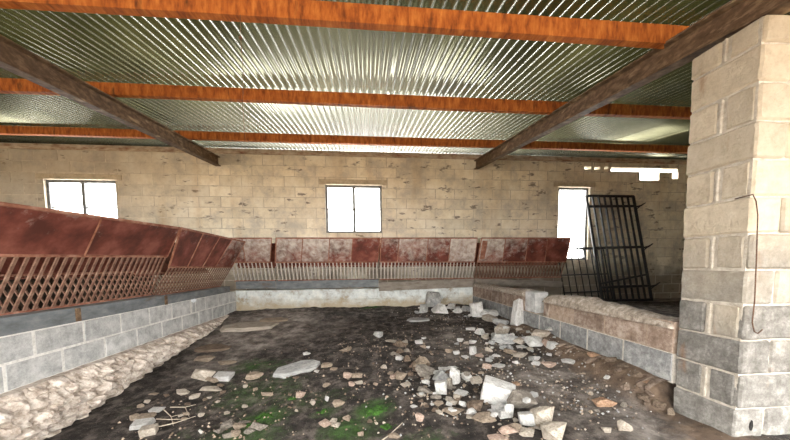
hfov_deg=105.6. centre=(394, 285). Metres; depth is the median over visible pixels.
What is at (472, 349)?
stone
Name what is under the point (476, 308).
stone
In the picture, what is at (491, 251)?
rack
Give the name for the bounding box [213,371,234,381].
stone
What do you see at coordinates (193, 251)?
rack
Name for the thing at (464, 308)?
stone
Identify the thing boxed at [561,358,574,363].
flat stone
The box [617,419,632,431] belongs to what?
stone
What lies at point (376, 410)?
clump
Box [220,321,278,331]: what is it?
flat stone
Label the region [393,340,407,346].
stone
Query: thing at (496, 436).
flat stone
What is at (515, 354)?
stone
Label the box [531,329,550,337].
stone
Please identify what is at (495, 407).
stone
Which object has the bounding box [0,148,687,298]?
wall
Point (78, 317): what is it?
plate
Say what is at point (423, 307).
stone
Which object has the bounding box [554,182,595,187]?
trim
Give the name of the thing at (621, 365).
stone
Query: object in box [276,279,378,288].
channel
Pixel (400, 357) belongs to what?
stone
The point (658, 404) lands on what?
stone
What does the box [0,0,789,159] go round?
ceiling
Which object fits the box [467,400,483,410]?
stone
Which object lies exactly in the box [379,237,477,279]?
rack
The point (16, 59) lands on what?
rafter
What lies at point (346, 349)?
stone
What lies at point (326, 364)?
stone
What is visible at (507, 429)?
stone
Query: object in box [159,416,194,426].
dry twig
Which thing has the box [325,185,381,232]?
window
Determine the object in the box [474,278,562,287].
channel
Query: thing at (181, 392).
stone
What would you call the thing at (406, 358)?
stone
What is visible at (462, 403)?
stone
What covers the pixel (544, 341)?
stone
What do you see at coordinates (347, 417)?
stone
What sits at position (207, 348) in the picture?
flat stone
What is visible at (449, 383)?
stone
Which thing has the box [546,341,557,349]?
stone
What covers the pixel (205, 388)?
flat stone
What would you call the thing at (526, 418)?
stone
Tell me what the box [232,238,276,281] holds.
rack
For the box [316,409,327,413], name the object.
clump
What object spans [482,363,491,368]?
stone
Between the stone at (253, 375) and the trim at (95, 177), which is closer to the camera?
the stone at (253, 375)
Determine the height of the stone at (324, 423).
0.029 m
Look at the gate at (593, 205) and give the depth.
6.36 m
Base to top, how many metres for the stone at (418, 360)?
0.081 m
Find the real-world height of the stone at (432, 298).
0.342 m
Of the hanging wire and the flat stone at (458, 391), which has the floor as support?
the flat stone at (458, 391)
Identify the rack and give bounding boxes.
[0,202,180,315]
[123,227,245,294]
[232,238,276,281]
[275,237,379,280]
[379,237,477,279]
[471,237,570,278]
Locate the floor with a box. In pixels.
[44,298,789,439]
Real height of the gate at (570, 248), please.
1.148 m
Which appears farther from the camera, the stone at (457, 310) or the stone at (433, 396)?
the stone at (457, 310)
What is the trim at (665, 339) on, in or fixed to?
on the wall at (660, 363)
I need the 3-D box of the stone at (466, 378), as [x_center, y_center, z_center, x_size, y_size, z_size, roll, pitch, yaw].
[0.614,0.781,2.579,0.075,0.086,0.083,-2,4,-26]
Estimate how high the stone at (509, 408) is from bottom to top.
0.110 m
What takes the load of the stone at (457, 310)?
on the floor
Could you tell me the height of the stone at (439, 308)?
0.174 m
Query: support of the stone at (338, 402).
on the floor
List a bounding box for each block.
[480,375,515,404]
[525,290,547,312]
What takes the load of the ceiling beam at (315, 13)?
on the rafter at (16, 59)
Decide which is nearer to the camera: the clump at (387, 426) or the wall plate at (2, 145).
the clump at (387, 426)
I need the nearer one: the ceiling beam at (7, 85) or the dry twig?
the dry twig
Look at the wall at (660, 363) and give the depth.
2.62 m
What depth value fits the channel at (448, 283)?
5.75 m
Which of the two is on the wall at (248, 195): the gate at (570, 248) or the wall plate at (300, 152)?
the wall plate at (300, 152)
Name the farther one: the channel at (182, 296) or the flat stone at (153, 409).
the channel at (182, 296)
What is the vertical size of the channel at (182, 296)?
0.100 m
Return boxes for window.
[46,180,117,217]
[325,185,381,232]
[557,188,587,259]
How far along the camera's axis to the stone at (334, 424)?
2.08 m
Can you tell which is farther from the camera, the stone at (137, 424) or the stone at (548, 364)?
the stone at (548, 364)
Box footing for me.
[0,315,228,439]
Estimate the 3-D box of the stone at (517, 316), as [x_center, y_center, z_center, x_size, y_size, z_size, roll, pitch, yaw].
[1.686,0.363,4.035,0.267,0.403,0.154,-2,4,-19]
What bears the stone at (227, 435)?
on the floor
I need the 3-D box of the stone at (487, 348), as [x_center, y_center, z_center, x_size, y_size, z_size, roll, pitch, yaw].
[1.027,0.692,3.279,0.085,0.057,0.063,2,4,16]
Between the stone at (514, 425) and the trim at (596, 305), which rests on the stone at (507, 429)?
the stone at (514, 425)
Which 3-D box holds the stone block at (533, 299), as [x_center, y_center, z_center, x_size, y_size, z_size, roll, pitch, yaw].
[1.798,0.198,3.815,0.170,0.262,0.250,-1,4,-5]
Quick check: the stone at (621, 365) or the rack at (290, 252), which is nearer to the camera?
the stone at (621, 365)
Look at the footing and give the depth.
2.39 m
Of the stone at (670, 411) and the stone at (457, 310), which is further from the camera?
the stone at (457, 310)
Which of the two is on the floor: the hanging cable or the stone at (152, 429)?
the stone at (152, 429)
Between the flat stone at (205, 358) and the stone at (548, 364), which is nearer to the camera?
the stone at (548, 364)
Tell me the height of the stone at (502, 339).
0.121 m
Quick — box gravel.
[111,307,693,439]
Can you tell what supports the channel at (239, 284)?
on the wall at (246, 300)
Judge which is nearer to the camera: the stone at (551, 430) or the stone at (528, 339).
the stone at (551, 430)
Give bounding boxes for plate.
[0,142,185,152]
[75,308,81,321]
[164,295,167,304]
[205,148,481,159]
[498,155,686,163]
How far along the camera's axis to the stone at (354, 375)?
2.85 m
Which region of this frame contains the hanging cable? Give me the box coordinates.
[735,194,762,333]
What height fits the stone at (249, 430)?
0.031 m
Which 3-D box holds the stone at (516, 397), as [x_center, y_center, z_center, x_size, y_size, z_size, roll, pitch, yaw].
[0.881,0.806,2.129,0.201,0.129,0.183,0,4,4]
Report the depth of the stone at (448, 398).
2.25 m
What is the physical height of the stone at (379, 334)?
0.084 m
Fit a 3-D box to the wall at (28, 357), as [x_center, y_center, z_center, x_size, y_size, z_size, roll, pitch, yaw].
[-2.771,0.454,3.036,0.156,0.380,4.970,-1,4,-5]
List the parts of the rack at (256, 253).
rail, rail, rail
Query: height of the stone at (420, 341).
0.049 m
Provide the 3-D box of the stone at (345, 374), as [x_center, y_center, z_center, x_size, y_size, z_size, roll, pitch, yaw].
[-0.453,0.856,2.872,0.090,0.062,0.064,-3,4,-27]
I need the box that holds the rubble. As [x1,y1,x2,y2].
[501,317,667,404]
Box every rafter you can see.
[0,34,220,165]
[474,0,789,168]
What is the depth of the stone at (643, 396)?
2.07 m
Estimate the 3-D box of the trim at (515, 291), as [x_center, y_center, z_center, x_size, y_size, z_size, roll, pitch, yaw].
[1.692,0.023,4.906,0.204,0.100,1.920,-1,4,-5]
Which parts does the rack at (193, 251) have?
rail, rail, rail, rail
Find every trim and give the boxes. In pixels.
[35,173,121,180]
[319,179,387,185]
[473,283,533,296]
[473,286,678,353]
[542,295,678,328]
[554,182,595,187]
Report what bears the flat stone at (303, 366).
on the floor
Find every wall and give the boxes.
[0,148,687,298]
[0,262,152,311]
[0,291,235,393]
[236,287,472,310]
[473,296,677,382]
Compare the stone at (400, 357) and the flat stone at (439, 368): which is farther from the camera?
the stone at (400, 357)
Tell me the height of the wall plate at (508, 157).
0.099 m
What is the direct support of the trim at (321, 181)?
attached to the wall at (248, 195)
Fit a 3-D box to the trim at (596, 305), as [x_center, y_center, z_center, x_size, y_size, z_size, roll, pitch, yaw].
[1.885,0.173,2.770,0.206,0.138,1.500,-1,4,-5]
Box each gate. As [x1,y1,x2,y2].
[558,247,612,298]
[585,194,659,301]
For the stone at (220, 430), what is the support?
on the floor
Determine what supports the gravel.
on the floor
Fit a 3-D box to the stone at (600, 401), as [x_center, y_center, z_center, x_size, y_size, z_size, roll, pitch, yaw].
[1.478,0.820,2.113,0.150,0.059,0.098,-1,4,-3]
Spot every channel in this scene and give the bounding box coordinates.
[0,308,75,336]
[63,295,164,320]
[165,286,229,303]
[236,281,275,288]
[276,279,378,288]
[379,278,472,290]
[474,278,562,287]
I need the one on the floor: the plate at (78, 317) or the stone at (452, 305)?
the stone at (452, 305)
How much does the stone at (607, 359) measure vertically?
0.052 m
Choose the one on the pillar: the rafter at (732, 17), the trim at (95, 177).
the rafter at (732, 17)
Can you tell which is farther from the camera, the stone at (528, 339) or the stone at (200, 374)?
the stone at (528, 339)
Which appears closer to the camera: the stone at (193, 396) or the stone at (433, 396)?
the stone at (433, 396)
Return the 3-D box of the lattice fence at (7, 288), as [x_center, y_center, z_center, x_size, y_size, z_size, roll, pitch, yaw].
[-4.529,0.154,2.659,0.156,1.200,6.480,-1,4,-5]
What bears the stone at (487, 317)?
on the floor
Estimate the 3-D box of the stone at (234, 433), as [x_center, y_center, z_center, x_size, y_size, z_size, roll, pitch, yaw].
[-1.126,1.037,2.112,0.071,0.034,0.054,-1,4,-3]
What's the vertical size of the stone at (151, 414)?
0.039 m
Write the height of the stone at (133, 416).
0.048 m
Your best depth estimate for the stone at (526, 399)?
2.01 m
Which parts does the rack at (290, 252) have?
rail, rail, rail, rail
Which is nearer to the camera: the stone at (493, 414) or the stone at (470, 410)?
the stone at (493, 414)
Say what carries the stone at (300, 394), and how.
on the floor
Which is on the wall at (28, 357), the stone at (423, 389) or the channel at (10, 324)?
the channel at (10, 324)
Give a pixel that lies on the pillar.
(732, 379)
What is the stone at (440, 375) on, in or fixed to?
on the floor
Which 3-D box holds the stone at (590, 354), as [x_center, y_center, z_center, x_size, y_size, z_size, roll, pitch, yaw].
[1.764,0.614,2.670,0.108,0.045,0.077,0,4,8]
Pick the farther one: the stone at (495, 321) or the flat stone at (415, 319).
the flat stone at (415, 319)
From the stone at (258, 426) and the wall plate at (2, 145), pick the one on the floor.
the stone at (258, 426)
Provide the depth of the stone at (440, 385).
2.41 m
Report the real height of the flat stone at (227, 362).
0.042 m
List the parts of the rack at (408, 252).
rail, rail, rail, rail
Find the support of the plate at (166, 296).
attached to the channel at (101, 309)
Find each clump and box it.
[255,413,273,421]
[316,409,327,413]
[365,405,387,417]
[380,423,394,429]
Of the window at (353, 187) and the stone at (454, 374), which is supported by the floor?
the stone at (454, 374)
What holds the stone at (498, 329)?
on the floor
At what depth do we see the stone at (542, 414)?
1.88 m
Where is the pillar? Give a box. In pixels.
[674,15,789,436]
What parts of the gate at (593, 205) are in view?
rail, cross rail, cross rail, diagonal rod, cross rail, rail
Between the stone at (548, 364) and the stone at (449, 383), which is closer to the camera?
the stone at (449, 383)
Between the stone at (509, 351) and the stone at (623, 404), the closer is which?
the stone at (623, 404)
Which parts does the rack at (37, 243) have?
rail, rail, rail, rail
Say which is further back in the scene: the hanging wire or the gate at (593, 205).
the gate at (593, 205)
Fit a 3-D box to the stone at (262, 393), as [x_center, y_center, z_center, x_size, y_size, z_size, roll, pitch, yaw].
[-1.137,0.953,2.665,0.097,0.037,0.084,-3,5,-29]
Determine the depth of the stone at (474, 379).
2.52 m
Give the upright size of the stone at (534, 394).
0.041 m
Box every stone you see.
[129,413,139,420]
[129,417,155,429]
[137,412,156,418]
[138,423,158,437]
[148,407,165,412]
[176,389,189,395]
[189,393,200,398]
[191,369,215,381]
[193,355,214,361]
[194,344,231,352]
[199,386,221,390]
[205,377,218,382]
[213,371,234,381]
[214,428,224,433]
[218,360,236,364]
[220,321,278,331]
[220,419,235,429]
[222,432,231,438]
[231,429,240,436]
[232,423,246,429]
[244,427,255,433]
[245,371,263,379]
[250,422,267,430]
[259,317,287,321]
[261,392,272,395]
[273,359,320,378]
[296,391,305,397]
[319,419,331,427]
[321,362,331,367]
[331,422,340,427]
[332,399,344,406]
[339,346,351,351]
[342,415,350,420]
[343,372,352,377]
[351,373,361,377]
[373,331,382,337]
[389,432,400,438]
[390,373,395,378]
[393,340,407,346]
[395,355,403,359]
[396,372,406,379]
[400,381,410,386]
[403,355,410,361]
[407,317,429,321]
[415,339,422,343]
[415,357,429,363]
[415,364,434,376]
[415,412,423,421]
[418,386,431,393]
[419,304,427,312]
[421,380,429,384]
[425,291,440,306]
[430,394,441,398]
[431,303,447,313]
[432,370,449,379]
[434,400,443,405]
[435,380,446,394]
[438,367,448,369]
[444,407,464,415]
[445,396,453,401]
[446,378,452,389]
[448,303,455,308]
[449,366,459,384]
[453,308,461,312]
[454,389,468,395]
[459,401,466,406]
[460,306,469,311]
[461,372,471,380]
[466,408,476,413]
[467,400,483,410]
[469,301,482,316]
[469,346,476,354]
[470,376,481,383]
[471,411,496,422]
[474,328,484,334]
[480,309,498,315]
[482,314,497,321]
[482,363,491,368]
[485,346,492,351]
[487,433,508,439]
[490,411,497,416]
[491,334,517,344]
[491,402,503,411]
[492,318,508,324]
[492,363,504,367]
[494,323,510,333]
[497,410,507,418]
[498,423,519,434]
[503,348,516,353]
[503,404,513,417]
[507,389,537,407]
[510,299,523,325]
[510,422,521,430]
[513,336,525,344]
[513,352,527,357]
[517,411,534,426]
[519,427,534,436]
[523,397,530,402]
[524,336,542,346]
[530,391,537,397]
[530,406,553,425]
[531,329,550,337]
[531,360,540,365]
[540,361,555,367]
[540,421,566,439]
[541,339,547,346]
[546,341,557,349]
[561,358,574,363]
[587,352,598,356]
[592,397,616,406]
[601,427,610,432]
[604,357,616,361]
[613,363,628,367]
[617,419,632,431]
[620,402,626,406]
[628,370,642,377]
[637,393,649,401]
[652,399,666,410]
[667,408,674,414]
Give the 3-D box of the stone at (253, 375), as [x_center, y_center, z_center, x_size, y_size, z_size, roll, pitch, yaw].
[-1.407,0.905,3.012,0.170,0.065,0.121,-1,4,-3]
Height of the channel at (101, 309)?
0.115 m
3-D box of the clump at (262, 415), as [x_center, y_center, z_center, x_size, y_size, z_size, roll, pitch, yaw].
[-0.999,1.015,2.304,0.191,0.046,0.150,-1,4,-5]
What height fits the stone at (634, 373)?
0.043 m
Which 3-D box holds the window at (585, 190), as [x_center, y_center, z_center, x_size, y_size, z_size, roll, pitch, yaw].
[3.918,-1.374,6.682,0.720,1.580,0.060,-1,4,-5]
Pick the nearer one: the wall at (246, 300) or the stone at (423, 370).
the stone at (423, 370)
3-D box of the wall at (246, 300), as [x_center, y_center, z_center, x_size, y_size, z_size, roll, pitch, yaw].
[-0.701,0.241,5.785,4.470,0.385,0.155,-1,4,-5]
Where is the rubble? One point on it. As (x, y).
(654, 380)
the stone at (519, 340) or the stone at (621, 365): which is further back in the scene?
the stone at (519, 340)
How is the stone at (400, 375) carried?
on the floor
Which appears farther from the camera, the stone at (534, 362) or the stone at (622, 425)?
the stone at (534, 362)
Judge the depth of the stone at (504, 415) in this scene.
2.00 m
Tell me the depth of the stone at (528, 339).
3.28 m
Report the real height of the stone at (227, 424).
0.043 m
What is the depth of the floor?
2.62 m
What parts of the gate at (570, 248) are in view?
rail, cross rail, cross rail, cross rail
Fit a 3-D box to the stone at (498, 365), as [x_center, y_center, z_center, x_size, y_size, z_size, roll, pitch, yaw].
[0.976,0.756,2.840,0.104,0.039,0.111,-3,5,-29]
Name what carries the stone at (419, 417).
on the floor
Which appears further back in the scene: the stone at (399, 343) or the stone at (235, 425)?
the stone at (399, 343)
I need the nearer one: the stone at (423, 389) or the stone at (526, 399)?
the stone at (526, 399)
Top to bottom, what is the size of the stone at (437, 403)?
0.032 m
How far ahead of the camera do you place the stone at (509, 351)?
3.19 m
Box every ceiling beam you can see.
[0,0,688,48]
[0,78,691,119]
[0,125,688,153]
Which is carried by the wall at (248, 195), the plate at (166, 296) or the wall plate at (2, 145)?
the wall plate at (2, 145)
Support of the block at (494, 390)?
on the floor
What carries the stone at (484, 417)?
on the floor
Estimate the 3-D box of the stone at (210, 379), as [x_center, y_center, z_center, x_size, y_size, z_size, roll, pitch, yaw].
[-1.784,0.918,2.938,0.108,0.060,0.085,0,4,10]
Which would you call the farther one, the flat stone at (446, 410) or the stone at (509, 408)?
the flat stone at (446, 410)
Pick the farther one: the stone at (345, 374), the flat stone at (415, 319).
the flat stone at (415, 319)
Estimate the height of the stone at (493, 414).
0.031 m
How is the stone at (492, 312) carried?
on the floor
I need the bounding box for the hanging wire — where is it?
[239,16,245,141]
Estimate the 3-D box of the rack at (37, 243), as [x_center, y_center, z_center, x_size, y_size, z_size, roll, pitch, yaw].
[-2.772,-0.177,2.050,0.936,0.790,2.997,-1,4,-5]
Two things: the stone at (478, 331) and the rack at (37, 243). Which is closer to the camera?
the rack at (37, 243)
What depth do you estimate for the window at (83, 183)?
5.73 m
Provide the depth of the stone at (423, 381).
2.56 m
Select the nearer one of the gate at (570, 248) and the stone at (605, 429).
the stone at (605, 429)
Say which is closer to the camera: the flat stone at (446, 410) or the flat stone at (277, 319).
the flat stone at (446, 410)
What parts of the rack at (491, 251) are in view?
rail, rail, rail, rail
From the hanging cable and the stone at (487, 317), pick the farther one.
the stone at (487, 317)
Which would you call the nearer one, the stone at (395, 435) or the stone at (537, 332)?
the stone at (395, 435)
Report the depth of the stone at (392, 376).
2.77 m
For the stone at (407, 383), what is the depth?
2.57 m

